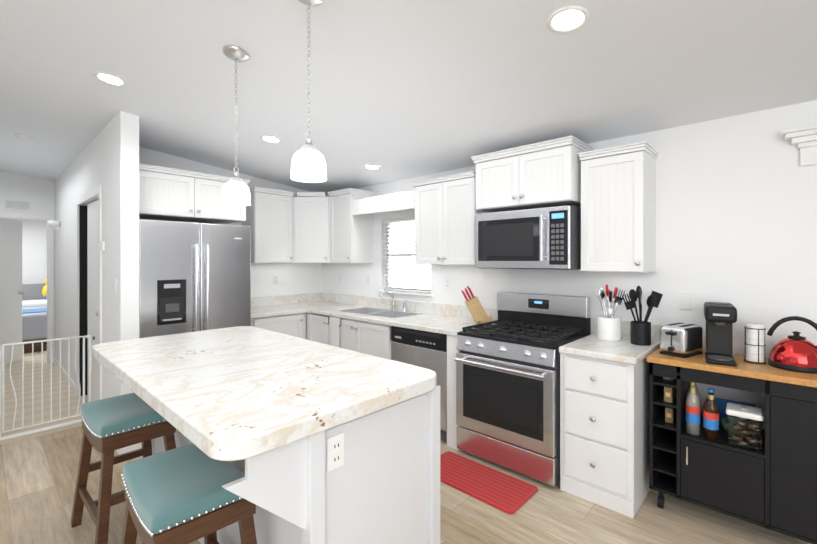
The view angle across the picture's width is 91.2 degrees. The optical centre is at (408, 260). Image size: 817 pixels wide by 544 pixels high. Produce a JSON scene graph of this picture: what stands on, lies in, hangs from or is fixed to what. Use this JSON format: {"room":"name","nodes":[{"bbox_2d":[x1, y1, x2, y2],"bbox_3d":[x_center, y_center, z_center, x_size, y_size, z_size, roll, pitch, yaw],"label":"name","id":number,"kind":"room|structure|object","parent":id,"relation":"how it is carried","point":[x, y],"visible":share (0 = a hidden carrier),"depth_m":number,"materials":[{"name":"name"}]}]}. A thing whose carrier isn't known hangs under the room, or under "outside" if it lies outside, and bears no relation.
{"room":"kitchen","nodes":[
{"label":"kitchen","id":0,"kind":"room"},
{"bbox_2d":[0,218,46,283],"bbox_3d":[-8.041,0.058,7.770,0.120,2.800,4.340,0,0,43],"label":"wall","id":1,"kind":"structure","parent":0,"point":[34,251],"depth_m":8.14,"materials":[{"name":"white paint"}]},
{"bbox_2d":[0,171,54,356],"bbox_3d":[-5.407,0.059,5.389,0.120,2.800,0.960,0,0,43],"label":"wall","id":2,"kind":"structure","parent":0,"point":[38,194],"depth_m":5.51,"materials":[{"name":"white paint"}]},
{"bbox_2d":[0,219,24,364],"bbox_3d":[-5.612,0.441,5.617,0.480,2.020,0.356,0,0,43],"label":"bedroom door","id":3,"kind":"structure","parent":2,"relation":"in","point":[11,292],"depth_m":5.66,"materials":[{"name":"white wood"}]},
{"bbox_2d":[4,200,30,209],"bbox_3d":[-5.288,-0.751,5.414,0.015,0.120,0.260,0,0,43],"label":"air vent","id":4,"kind":"object","parent":2,"relation":"attached to","point":[16,204],"visible":1,"depth_m":5.41,"materials":[{"name":"white plastic"}]},
{"bbox_2d":[0,211,50,363],"bbox_3d":[-5.320,0.404,5.471,0.135,2.110,0.660,0,0,43],"label":"door frame","id":5,"kind":"structure","parent":2,"relation":"attached to","point":[3,215],"depth_m":5.65,"materials":[{"name":"white wood"}]},
{"bbox_2d":[0,351,87,444],"bbox_3d":[-5.324,1.487,5.845,6.720,0.064,5.240,0,0,43],"label":"floor carpet","id":6,"kind":"object","parent":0,"point":[16,370],"visible":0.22,"depth_m":4.19,"materials":[{"name":"beige carpet"}]},
{"bbox_2d":[22,284,46,352],"bbox_3d":[-6.608,0.959,7.115,2.090,1.000,1.060,0,0,43],"label":"bed","id":7,"kind":"object","parent":6,"relation":"on","point":[34,314],"visible":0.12,"depth_m":6.42,"materials":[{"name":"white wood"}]},
{"bbox_2d":[42,278,46,298],"bbox_3d":[-6.937,0.533,7.765,0.260,0.430,0.260,0,0,43],"label":"toy","id":8,"kind":"object","parent":7,"relation":"on","point":[44,291],"visible":0.19,"depth_m":7.65,"materials":[{"name":"yellow plastic"}]},
{"bbox_2d":[55,111,138,398],"bbox_3d":[-3.481,0.129,4.491,3.920,2.660,0.360,0,0,43],"label":"wall","id":9,"kind":"structure","parent":0,"point":[107,158],"depth_m":3.36,"materials":[{"name":"white paint"}]},
{"bbox_2d":[0,335,94,440],"bbox_3d":[-3.182,1.053,3.289,0.032,0.767,0.960,0,0,43],"label":"baby gate","id":10,"kind":"object","parent":9,"relation":"attached to","point":[2,359],"visible":0.96,"depth_m":3.38,"materials":[{"name":"white metal"}]},
{"bbox_2d":[47,220,60,229],"bbox_3d":[-4.653,-0.466,5.258,0.150,0.110,0.150,0,0,43],"label":"sconce","id":11,"kind":"object","parent":9,"relation":"attached to","point":[53,224],"visible":0.98,"depth_m":5.22,"materials":[{"name":"white plastic"}]},
{"bbox_2d":[51,184,127,454],"bbox_3d":[-3.600,0.399,4.356,3.932,2.120,0.060,0,0,43],"label":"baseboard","id":12,"kind":"structure","parent":9,"relation":"attached to","point":[94,192],"depth_m":4.29,"materials":[{"name":"white wood"}]},
{"bbox_2d":[87,200,97,401],"bbox_3d":[-2.998,0.437,3.838,0.831,2.030,0.110,0,0,43],"label":"closet door","id":13,"kind":"structure","parent":9,"relation":"in","point":[92,252],"depth_m":3.94,"materials":[{"name":"white wood"}]},
{"bbox_2d":[101,241,104,250],"bbox_3d":[-2.595,-0.125,3.400,0.065,0.080,0.020,0,0,43],"label":"thermostat","id":14,"kind":"object","parent":9,"relation":"attached to","point":[102,245],"visible":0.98,"depth_m":3.38,"materials":[{"name":"white plastic"}]},
{"bbox_2d":[114,279,116,293],"bbox_3d":[-2.272,0.200,3.105,0.072,0.116,0.009,0,0,43],"label":"light switch","id":15,"kind":"object","parent":9,"relation":"attached to","point":[115,286],"visible":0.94,"depth_m":3.09,"materials":[{"name":"white plastic"}]},
{"bbox_2d":[139,146,321,338],"bbox_3d":[-1.988,0.149,4.580,0.120,2.620,2.290,0,0,43],"label":"wall","id":16,"kind":"structure","parent":0,"point":[300,278],"depth_m":4.81,"materials":[{"name":"white paint"}]},
{"bbox_2d":[139,163,249,223],"bbox_3d":[-2.154,-0.595,3.831,0.657,0.410,1.000,0,0,43],"label":"upper cabinet","id":17,"kind":"object","parent":16,"relation":"attached to","point":[170,194],"visible":0.75,"depth_m":3.59,"materials":[{"name":"white wood"}]},
{"bbox_2d":[242,186,293,262],"bbox_3d":[-1.626,-0.386,4.615,0.357,0.830,0.480,0,0,43],"label":"upper cabinet","id":18,"kind":"object","parent":16,"relation":"attached to","point":[268,221],"visible":0.98,"depth_m":4.50,"materials":[{"name":"white wood"}]},
{"bbox_2d":[274,274,279,283],"bbox_3d":[-1.608,0.224,4.889,0.009,0.116,0.072,0,0,43],"label":"electrical outlet","id":19,"kind":"object","parent":16,"relation":"attached to","point":[276,278],"visible":1,"depth_m":4.88,"materials":[{"name":"white plastic"}]},
{"bbox_2d":[330,317,340,346],"bbox_3d":[-0.753,0.751,4.129,0.150,0.327,0.027,0,0,43],"label":"hanging towel","id":20,"kind":"object","parent":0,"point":[334,331],"visible":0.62,"depth_m":4.12,"materials":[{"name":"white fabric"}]},
{"bbox_2d":[0,426,810,543],"bbox_3d":[-0.785,1.491,0.655,7.000,0.060,6.620,0,0,43],"label":"floor","id":21,"kind":"structure","parent":0,"point":[38,476],"depth_m":2.29,"materials":[{"name":"brown wood"}]},
{"bbox_2d":[70,393,175,543],"bbox_3d":[-1.518,1.123,2.169,0.581,0.681,0.402,0,0,41],"label":"stool","id":22,"kind":"object","parent":21,"relation":"on","point":[110,425],"visible":0.6,"depth_m":2.05,"materials":[{"name":"brown wood"}]},
{"bbox_2d":[120,443,256,543],"bbox_3d":[-0.827,1.124,1.503,0.402,0.681,0.581,0,0,-45],"label":"stool","id":23,"kind":"object","parent":21,"relation":"on","point":[180,495],"visible":0.77,"depth_m":1.40,"materials":[{"name":"teal leather"}]},
{"bbox_2d":[139,219,250,337],"bbox_3d":[-2.084,0.555,3.749,0.831,1.770,0.915,0,0,43],"label":"fridge","id":24,"kind":"object","parent":21,"relation":"on","point":[194,277],"visible":0.56,"depth_m":3.44,"materials":[{"name":"grey metal"}]},
{"bbox_2d":[99,362,439,543],"bbox_3d":[-0.884,1.018,2.148,1.925,0.884,0.965,0,0,43],"label":"kitchen island","id":25,"kind":"object","parent":21,"relation":"on","point":[386,490],"depth_m":1.55,"materials":[{"name":"white wood"}]},
{"bbox_2d":[92,326,439,465],"bbox_3d":[-0.893,0.543,2.139,1.975,0.062,1.000,0,0,43],"label":"island countertop","id":26,"kind":"structure","parent":25,"relation":"on","point":[238,394],"depth_m":1.68,"materials":[{"name":"white stone"}]},
{"bbox_2d":[327,432,343,471],"bbox_3d":[-0.259,0.685,1.433,0.008,0.120,0.075,0,0,43],"label":"outlet","id":27,"kind":"object","parent":25,"relation":"attached to","point":[335,451],"visible":1,"depth_m":1.43,"materials":[{"name":"white plastic"}]},
{"bbox_2d":[251,313,305,338],"bbox_3d":[-1.600,1.022,4.429,0.650,0.875,0.710,0,0,43],"label":"base cabinet","id":28,"kind":"object","parent":21,"relation":"on","point":[294,325],"visible":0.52,"depth_m":4.30,"materials":[{"name":"white wood"}]},
{"bbox_2d":[251,295,306,318],"bbox_3d":[-1.611,0.506,4.425,0.638,0.153,0.690,0,0,43],"label":"countertop","id":29,"kind":"structure","parent":28,"relation":"on","point":[267,306],"depth_m":4.68,"materials":[{"name":"stone"}]},
{"bbox_2d":[307,313,308,339],"bbox_3d":[-0.928,1.022,4.728,0.018,0.875,0.623,0,0,43],"label":"base cabinet","id":30,"kind":"object","parent":21,"relation":"on","point":[307,326],"visible":0.04,"depth_m":4.50,"materials":[{"name":"white wood"}]},
{"bbox_2d":[309,313,331,344],"bbox_3d":[-0.752,1.022,4.564,0.452,0.876,0.621,0,0,43],"label":"base cabinet","id":31,"kind":"object","parent":21,"relation":"on","point":[319,331],"depth_m":4.35,"materials":[{"name":"white wood"}]},
{"bbox_2d":[337,317,391,359],"bbox_3d":[-0.318,1.022,4.159,1.002,0.876,0.621,0,0,43],"label":"base cabinet","id":32,"kind":"object","parent":21,"relation":"on","point":[373,339],"depth_m":3.82,"materials":[{"name":"white wood"}]},
{"bbox_2d":[291,290,497,335],"bbox_3d":[-0.399,0.518,4.212,2.698,0.409,0.653,0,0,43],"label":"countertop","id":33,"kind":"structure","parent":32,"relation":"on","point":[448,319],"depth_m":4.10,"materials":[{"name":"stone"}]},
{"bbox_2d":[461,286,491,322],"bbox_3d":[0.596,0.384,3.506,0.261,0.316,0.090,0,0,-2],"label":"knife block","id":34,"kind":"object","parent":33,"relation":"on","point":[475,309],"visible":1,"depth_m":3.46,"materials":[{"name":"brown wood"}]},
{"bbox_2d":[391,326,446,441],"bbox_3d":[0.279,1.024,3.601,0.625,0.872,0.619,0,0,43],"label":"dishwasher","id":35,"kind":"object","parent":21,"relation":"on","point":[424,349],"visible":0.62,"depth_m":3.30,"materials":[{"name":"grey metal"}]},
{"bbox_2d":[447,335,459,449],"bbox_3d":[0.555,1.022,3.343,0.115,0.875,0.620,0,0,43],"label":"cabinet filler","id":36,"kind":"object","parent":21,"relation":"on","point":[452,350],"visible":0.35,"depth_m":3.12,"materials":[{"name":"white wood"}]},
{"bbox_2d":[440,451,537,513],"bbox_3d":[0.446,1.451,2.667,0.730,0.016,0.360,0,0,43],"label":"mat","id":37,"kind":"object","parent":21,"relation":"on","point":[504,492],"visible":0.79,"depth_m":2.59,"materials":[{"name":"red rubber"}]},
{"bbox_2d":[454,291,590,485],"bbox_3d":[0.841,0.850,2.995,0.755,1.160,0.737,0,0,43],"label":"range","id":38,"kind":"object","parent":21,"relation":"on","point":[508,388],"visible":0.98,"depth_m":2.80,"materials":[{"name":"grey metal"}]},
{"bbox_2d":[560,353,649,518],"bbox_3d":[1.313,1.023,2.613,0.420,0.875,0.650,0,0,43],"label":"drawers","id":39,"kind":"object","parent":21,"relation":"on","point":[604,433],"visible":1,"depth_m":2.38,"materials":[{"name":"white wood"}]},
{"bbox_2d":[559,318,661,364],"bbox_3d":[1.325,0.506,2.609,0.440,0.153,0.638,0,0,43],"label":"countertop","id":40,"kind":"structure","parent":39,"relation":"on","point":[622,351],"depth_m":2.50,"materials":[{"name":"stone"}]},
{"bbox_2d":[595,285,624,340],"bbox_3d":[1.378,0.355,2.764,0.174,0.374,0.156,0,0,43],"label":"utensil crock","id":41,"kind":"object","parent":40,"relation":"on","point":[608,327],"visible":1,"depth_m":2.72,"materials":[{"name":"white ceramic"}]},
{"bbox_2d":[622,285,662,345],"bbox_3d":[1.519,0.353,2.601,0.199,0.379,0.220,0,0,43],"label":"utensil holder","id":42,"kind":"object","parent":40,"relation":"on","point":[640,331],"visible":1,"depth_m":2.58,"materials":[{"name":"black plastic"}]},
{"bbox_2d":[646,348,816,543],"bbox_3d":[1.845,1.012,2.242,0.807,0.894,0.457,0,0,43],"label":"cart","id":43,"kind":"object","parent":21,"relation":"on","point":[772,485],"visible":0.94,"depth_m":2.08,"materials":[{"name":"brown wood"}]},
{"bbox_2d":[664,386,672,402],"bbox_3d":[1.531,0.785,2.355,0.040,0.085,0.041,0,0,43],"label":"pod","id":44,"kind":"object","parent":43,"relation":"on","point":[668,394],"visible":0.89,"depth_m":2.34,"materials":[{"name":"brown"}]},
{"bbox_2d":[665,406,673,422],"bbox_3d":[1.552,0.915,2.377,0.040,0.085,0.041,0,0,43],"label":"pod","id":45,"kind":"object","parent":43,"relation":"on","point":[669,414],"visible":0.93,"depth_m":2.36,"materials":[{"name":"brown"}]},
{"bbox_2d":[673,388,676,397],"bbox_3d":[1.606,0.785,2.436,0.040,0.085,0.041,0,0,43],"label":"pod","id":46,"kind":"object","parent":43,"relation":"on","point":[674,392],"visible":0.25,"depth_m":2.41,"materials":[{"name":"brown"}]},
{"bbox_2d":[660,322,702,357],"bbox_3d":[1.643,0.476,2.421,0.257,0.176,0.150,0,0,-32],"label":"toaster","id":47,"kind":"object","parent":43,"relation":"on","point":[682,340],"visible":1,"depth_m":2.36,"materials":[{"name":"silver metal"}]},
{"bbox_2d":[685,381,700,434],"bbox_3d":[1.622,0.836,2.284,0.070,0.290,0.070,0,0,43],"label":"syrup bottle","id":48,"kind":"object","parent":43,"relation":"on","point":[692,412],"visible":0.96,"depth_m":2.26,"materials":[{"name":"white"}]},
{"bbox_2d":[703,388,718,439],"bbox_3d":[1.677,0.846,2.219,0.070,0.270,0.070,0,0,43],"label":"syrup bottle","id":49,"kind":"object","parent":43,"relation":"on","point":[711,419],"visible":1,"depth_m":2.20,"materials":[{"name":"brown glass"}]},
{"bbox_2d":[704,302,736,365],"bbox_3d":[1.774,0.404,2.283,0.140,0.321,0.305,0,0,35],"label":"coffee machine","id":50,"kind":"object","parent":43,"relation":"on","point":[720,318],"visible":1,"depth_m":2.27,"materials":[{"name":"black plastic"}]},
{"bbox_2d":[714,397,755,425],"bbox_3d":[1.917,0.906,2.365,0.200,0.150,0.040,0,0,37],"label":"box","id":51,"kind":"object","parent":43,"relation":"on","point":[721,403],"visible":0.29,"depth_m":2.38,"materials":[{"name":"blue cardboard"}]},
{"bbox_2d":[726,403,762,450],"bbox_3d":[1.793,0.882,2.138,0.150,0.198,0.150,0,0,40],"label":"canister","id":52,"kind":"object","parent":43,"relation":"on","point":[744,426],"visible":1,"depth_m":2.09,"materials":[{"name":"clear glass"}]},
{"bbox_2d":[744,323,765,363],"bbox_3d":[1.923,0.459,2.222,0.098,0.209,0.098,0,0,43],"label":"holder","id":53,"kind":"object","parent":43,"relation":"on","point":[754,343],"visible":1,"depth_m":2.19,"materials":[{"name":"grey"}]},
{"bbox_2d":[767,316,816,373],"bbox_3d":[2.047,0.429,2.106,0.244,0.271,0.224,0,0,37],"label":"kettle","id":54,"kind":"object","parent":43,"relation":"on","point":[795,352],"visible":1,"depth_m":2.06,"materials":[{"name":"red metal"},{"name":"black plastic"}]},
{"bbox_2d":[0,0,816,193],"bbox_3d":[-3.397,-1.268,3.132,13.800,0.812,6.670,0,0,43],"label":"ceiling","id":55,"kind":"structure","parent":0,"point":[401,89],"depth_m":2.24,"materials":[{"name":"white paint"}]},
{"bbox_2d":[15,134,32,140],"bbox_3d":[-3.635,-1.160,3.785,0.120,0.043,0.121,0,0,43],"label":"smoke detector","id":56,"kind":"object","parent":55,"relation":"attached to","point":[23,137],"visible":1,"depth_m":3.75,"materials":[{"name":"white plastic"}]},
{"bbox_2d":[94,72,126,86],"bbox_3d":[-1.881,-1.144,2.528,0.169,0.022,0.169,0,0,37],"label":"recessed light","id":57,"kind":"object","parent":55,"relation":"in","point":[111,79],"depth_m":2.52,"materials":[{"name":"white plastic"}]},
{"bbox_2d":[221,45,250,205],"bbox_3d":[-0.919,-0.707,2.136,0.145,0.813,0.145,0,0,43],"label":"pendant light","id":58,"kind":"object","parent":55,"relation":"hanging from","point":[235,190],"visible":1,"depth_m":2.10,"materials":[{"name":"white glass"}]},
{"bbox_2d":[260,135,280,142],"bbox_3d":[-1.167,-1.028,3.394,0.169,0.022,0.169,0,0,-2],"label":"recessed light","id":59,"kind":"object","parent":55,"relation":"in","point":[272,139],"depth_m":3.39,"materials":[{"name":"white"}]},
{"bbox_2d":[291,0,326,182],"bbox_3d":[-0.411,-0.725,1.654,0.145,0.778,0.145,0,0,43],"label":"pendant light","id":60,"kind":"object","parent":55,"relation":"hanging from","point":[308,163],"visible":1,"depth_m":1.62,"materials":[{"name":"white glass"}]},
{"bbox_2d":[364,164,380,169],"bbox_3d":[-0.358,-0.926,3.980,0.169,0.022,0.169,0,0,-2],"label":"recessed light","id":61,"kind":"object","parent":55,"relation":"in","point":[369,166],"depth_m":3.97,"materials":[{"name":"white"}]},
{"bbox_2d":[547,6,589,33],"bbox_3d":[0.680,-1.025,1.708,0.169,0.022,0.169,0,0,-2],"label":"recessed light","id":62,"kind":"object","parent":55,"relation":"in","point":[568,19],"depth_m":1.70,"materials":[{"name":"white plastic"}]},
{"bbox_2d":[322,100,816,429],"bbox_3d":[1.391,0.260,3.069,7.120,2.400,0.120,0,0,43],"label":"wall","id":63,"kind":"structure","parent":0,"point":[736,211],"depth_m":2.50,"materials":[{"name":"white paint"}]},
{"bbox_2d":[292,192,329,262],"bbox_3d":[-1.147,-0.386,4.932,0.623,0.830,0.622,0,0,43],"label":"upper cabinet","id":64,"kind":"object","parent":63,"relation":"attached to","point":[310,227],"visible":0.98,"depth_m":4.71,"materials":[{"name":"white wood"}]},
{"bbox_2d":[338,274,341,282],"bbox_3d":[-0.874,0.224,5.097,0.072,0.116,0.009,0,0,43],"label":"outlet","id":65,"kind":"object","parent":63,"relation":"attached to","point":[339,278],"visible":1,"depth_m":5.09,"materials":[{"name":"white plastic"}]},
{"bbox_2d":[327,188,373,262],"bbox_3d":[-0.675,-0.386,4.673,0.420,0.830,0.357,0,0,43],"label":"upper cabinet","id":66,"kind":"object","parent":63,"relation":"attached to","point":[351,238],"visible":1,"depth_m":4.56,"materials":[{"name":"white wood"}]},
{"bbox_2d":[365,274,368,283],"bbox_3d":[-0.495,0.224,4.742,0.072,0.116,0.009,0,0,43],"label":"outlet","id":67,"kind":"object","parent":63,"relation":"attached to","point":[366,279],"visible":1,"depth_m":4.74,"materials":[{"name":"white plastic"}]},
{"bbox_2d":[352,190,414,214],"bbox_3d":[-0.177,-0.586,4.236,0.935,0.170,0.313,0,0,43],"label":"valance","id":68,"kind":"object","parent":63,"relation":"attached to","point":[392,202],"visible":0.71,"depth_m":4.09,"materials":[{"name":"white wood"}]},
{"bbox_2d":[378,221,432,296],"bbox_3d":[-0.017,-0.048,4.352,0.790,0.825,0.130,0,0,43],"label":"window","id":69,"kind":"structure","parent":63,"relation":"in","point":[407,271],"depth_m":4.43,"materials":[{"name":"white"}]},
{"bbox_2d":[383,217,430,292],"bbox_3d":[-0.018,-0.063,4.351,0.722,0.792,0.051,0,0,43],"label":"window blinds","id":70,"kind":"object","parent":69,"relation":"attached to","point":[395,221],"visible":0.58,"depth_m":4.40,"materials":[{"name":"white plastic"}]},
{"bbox_2d":[445,277,450,288],"bbox_3d":[0.382,0.225,3.922,0.072,0.116,0.009,0,0,43],"label":"outlet","id":71,"kind":"object","parent":63,"relation":"attached to","point":[447,283],"visible":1,"depth_m":3.92,"materials":[{"name":"white plastic"}]},
{"bbox_2d":[410,171,490,264],"bbox_3d":[0.394,-0.350,3.672,0.700,0.780,0.357,0,0,43],"label":"upper cabinet","id":72,"kind":"object","parent":63,"relation":"attached to","point":[446,210],"visible":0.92,"depth_m":3.53,"materials":[{"name":"white wood"}]},
{"bbox_2d":[471,135,594,211],"bbox_3d":[0.944,-0.623,3.103,0.810,0.425,0.437,0,0,43],"label":"upper cabinet","id":73,"kind":"object","parent":63,"relation":"attached to","point":[543,174],"visible":0.96,"depth_m":2.92,"materials":[{"name":"white wood"}]},
{"bbox_2d":[475,205,580,269],"bbox_3d":[0.935,-0.156,3.092,0.758,0.439,0.467,0,0,43],"label":"microwave","id":74,"kind":"object","parent":73,"relation":"attached to","point":[549,238],"visible":1,"depth_m":2.89,"materials":[{"name":"grey metal"}]},
{"bbox_2d":[578,141,658,272],"bbox_3d":[1.422,-0.328,2.711,0.405,0.805,0.357,0,0,43],"label":"upper cabinet","id":75,"kind":"object","parent":63,"relation":"attached to","point":[618,208],"visible":1,"depth_m":2.60,"materials":[{"name":"white wood"}]},
{"bbox_2d":[679,291,692,309],"bbox_3d":[1.799,0.260,2.597,0.072,0.116,0.009,0,0,43],"label":"light switch","id":76,"kind":"object","parent":63,"relation":"attached to","point":[685,300],"visible":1,"depth_m":2.59,"materials":[{"name":"white plastic"}]},
{"bbox_2d":[782,124,816,165],"bbox_3d":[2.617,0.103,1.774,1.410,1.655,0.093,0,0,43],"label":"valance","id":77,"kind":"object","parent":63,"relation":"in","point":[804,138],"depth_m":2.19,"materials":[{"name":"white wood"}]}
]}

